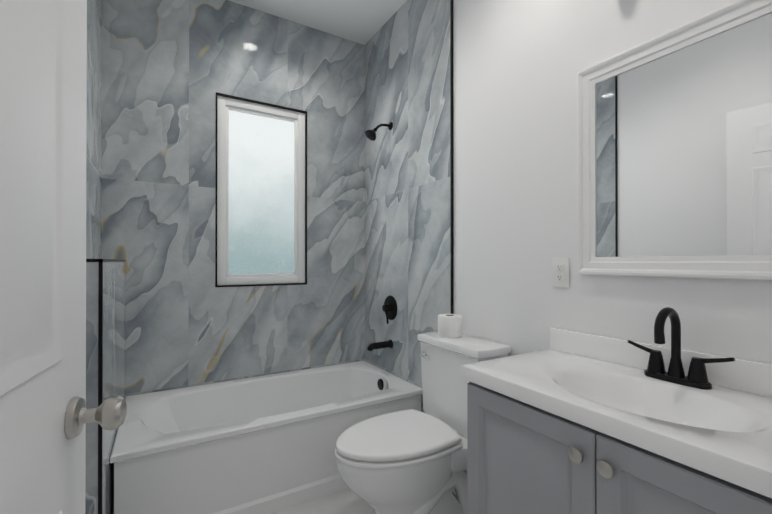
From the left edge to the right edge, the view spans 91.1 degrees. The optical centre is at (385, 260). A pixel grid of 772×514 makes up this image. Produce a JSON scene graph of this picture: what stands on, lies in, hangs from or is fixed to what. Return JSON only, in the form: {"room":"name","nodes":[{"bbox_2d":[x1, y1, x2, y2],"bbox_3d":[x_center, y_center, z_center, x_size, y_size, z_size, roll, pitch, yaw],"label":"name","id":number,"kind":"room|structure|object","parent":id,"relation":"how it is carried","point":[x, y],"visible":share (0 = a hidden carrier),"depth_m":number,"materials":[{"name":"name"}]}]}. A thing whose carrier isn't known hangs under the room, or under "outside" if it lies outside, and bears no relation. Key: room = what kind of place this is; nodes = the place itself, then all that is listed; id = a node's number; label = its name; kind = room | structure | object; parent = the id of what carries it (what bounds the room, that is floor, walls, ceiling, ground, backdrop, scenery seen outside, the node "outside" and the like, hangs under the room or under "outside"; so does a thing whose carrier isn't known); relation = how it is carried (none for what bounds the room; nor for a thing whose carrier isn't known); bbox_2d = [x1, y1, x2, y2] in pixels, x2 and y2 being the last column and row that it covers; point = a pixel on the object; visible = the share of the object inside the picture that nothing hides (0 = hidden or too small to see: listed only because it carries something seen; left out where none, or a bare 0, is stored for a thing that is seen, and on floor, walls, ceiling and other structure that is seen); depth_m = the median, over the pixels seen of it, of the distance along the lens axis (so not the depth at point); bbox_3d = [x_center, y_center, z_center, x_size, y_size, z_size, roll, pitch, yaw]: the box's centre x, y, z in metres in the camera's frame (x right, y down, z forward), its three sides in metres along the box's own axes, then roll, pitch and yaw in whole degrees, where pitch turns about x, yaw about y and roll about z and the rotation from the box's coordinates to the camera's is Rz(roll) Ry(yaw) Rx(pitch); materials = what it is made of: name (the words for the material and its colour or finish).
{"room":"bathroom","nodes":[
{"label":"bathroom","id":0,"kind":"room"},
{"bbox_2d":[85,259,125,513],"bbox_3d":[-1.248,0.593,1.661,0.110,1.192,1.002,0,0,-31],"label":"glass panel","id":1,"kind":"object","parent":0,"point":[105,328],"depth_m":1.27,"materials":[{"name":"glass"},{"name":"metal"}]},
{"bbox_2d":[102,0,364,396],"bbox_3d":[-0.889,-0.228,2.531,1.880,2.840,0.120,0,0,-31],"label":"wall","id":2,"kind":"structure","parent":0,"point":[170,68],"depth_m":2.34,"materials":[{"name":"tile"}]},
{"bbox_2d":[215,92,306,286],"bbox_3d":[-0.826,-0.438,2.539,0.591,1.216,0.073,0,0,-31],"label":"window","id":3,"kind":"structure","parent":2,"relation":"in","point":[261,202],"depth_m":2.53,"materials":[{"name":"glass"}]},
{"bbox_2d":[229,0,406,44],"bbox_3d":[-0.210,-1.702,1.399,1.880,0.100,2.770,0,0,-31],"label":"ceiling","id":4,"kind":"structure","parent":0,"point":[363,22],"depth_m":2.53,"materials":[{"name":"paint"}]},
{"bbox_2d":[271,487,455,513],"bbox_3d":[-0.210,1.238,1.389,1.880,0.100,2.770,0,0,-31],"label":"floor","id":5,"kind":"structure","parent":0,"point":[346,501],"depth_m":1.83,"materials":[{"name":"tile"}]},
{"bbox_2d":[110,361,422,513],"bbox_3d":[-0.615,0.976,2.174,1.505,0.430,0.760,0,0,-31],"label":"bathtub","id":6,"kind":"object","parent":5,"relation":"on","point":[265,444],"visible":0.79,"depth_m":1.84,"materials":[{"name":"ceramic"}]},
{"bbox_2d":[334,314,511,513],"bbox_3d":[0.130,0.732,1.680,0.754,0.914,0.462,0,0,-31],"label":"toilet","id":7,"kind":"object","parent":5,"relation":"on","point":[411,461],"visible":0.94,"depth_m":1.59,"materials":[{"name":"ceramic"}]},
{"bbox_2d":[460,307,771,513],"bbox_3d":[0.681,0.660,0.996,0.508,1.054,0.904,0,0,-31],"label":"bathroom vanity","id":8,"kind":"object","parent":5,"relation":"on","point":[571,422],"visible":1,"depth_m":0.99,"materials":[{"name":"grey wood"}]},
{"bbox_2d":[628,307,734,389],"bbox_3d":[0.799,0.241,1.068,0.138,0.216,0.260,0,0,-31],"label":"faucet","id":9,"kind":"object","parent":8,"relation":"on","point":[655,375],"depth_m":1.07,"materials":[{"name":"black metal"}]},
{"bbox_2d":[453,0,771,469],"bbox_3d":[0.546,-0.230,1.845,0.120,2.840,2.770,0,0,-31],"label":"wall","id":10,"kind":"structure","parent":0,"point":[518,65],"depth_m":1.56,"materials":[{"name":"paint"}]},
{"bbox_2d":[364,0,453,412],"bbox_3d":[0.099,-0.228,2.463,0.014,2.840,1.009,0,0,-31],"label":"tiled wall","id":11,"kind":"structure","parent":10,"relation":"attached to","point":[409,196],"depth_m":2.37,"materials":[{"name":"tile"}]},
{"bbox_2d":[365,122,392,140],"bbox_3d":[-0.049,-0.863,2.517,0.190,0.145,0.082,0,0,-31],"label":"shower head","id":12,"kind":"object","parent":11,"relation":"attached to","point":[370,134],"visible":1,"depth_m":2.50},
{"bbox_2d":[367,339,392,350],"bbox_3d":[-0.044,0.567,2.514,0.180,0.060,0.060,0,0,-31],"label":"tub spout","id":13,"kind":"object","parent":11,"relation":"attached to","point":[381,345],"visible":1,"depth_m":2.50,"materials":[{"name":"black metal"}]},
{"bbox_2d":[382,295,396,323],"bbox_3d":[0.008,0.332,2.547,0.056,0.184,0.166,0,0,-31],"label":"shower valve","id":14,"kind":"object","parent":11,"relation":"attached to","point":[389,307],"visible":1,"depth_m":2.52,"materials":[{"name":"black metal"}]},
{"bbox_2d":[552,258,568,287],"bbox_3d":[0.683,0.048,1.483,0.010,0.116,0.072,0,0,-31],"label":"electrical outlet plate","id":15,"kind":"object","parent":10,"relation":"attached to","point":[560,272],"visible":1,"depth_m":1.48,"materials":[{"name":"plastic"}]},
{"bbox_2d":[577,0,771,279],"bbox_3d":[0.918,-0.323,1.070,0.031,0.750,0.793,0,0,-31],"label":"mirror","id":16,"kind":"object","parent":10,"relation":"attached to","point":[674,152],"visible":0.98,"depth_m":1.13,"materials":[{"name":"mirror"}]},
{"bbox_3d":[-0.965,-0.234,0.943,0.120,2.840,2.770,0,0,-31],"label":"wall","id":17,"kind":"structure","parent":0,"visible":0},
{"bbox_2d":[86,0,101,258],"bbox_3d":[-1.298,-0.231,1.630,0.014,2.840,1.009,0,0,-31],"label":"tiled wall","id":18,"kind":"structure","parent":17,"relation":"attached to","point":[94,150],"depth_m":1.83,"materials":[{"name":"tile"}]},
{"bbox_3d":[0.465,-0.236,0.262,1.880,2.840,0.135,0,0,-31],"label":"wall","id":19,"kind":"structure","parent":0,"visible":0},
{"bbox_2d":[0,0,126,513],"bbox_3d":[-0.374,0.158,0.317,0.218,2.028,0.817,0,0,-31],"label":"door","id":20,"kind":"structure","parent":19,"relation":"in","point":[46,415],"depth_m":0.52,"materials":[{"name":"paint"}]}
]}

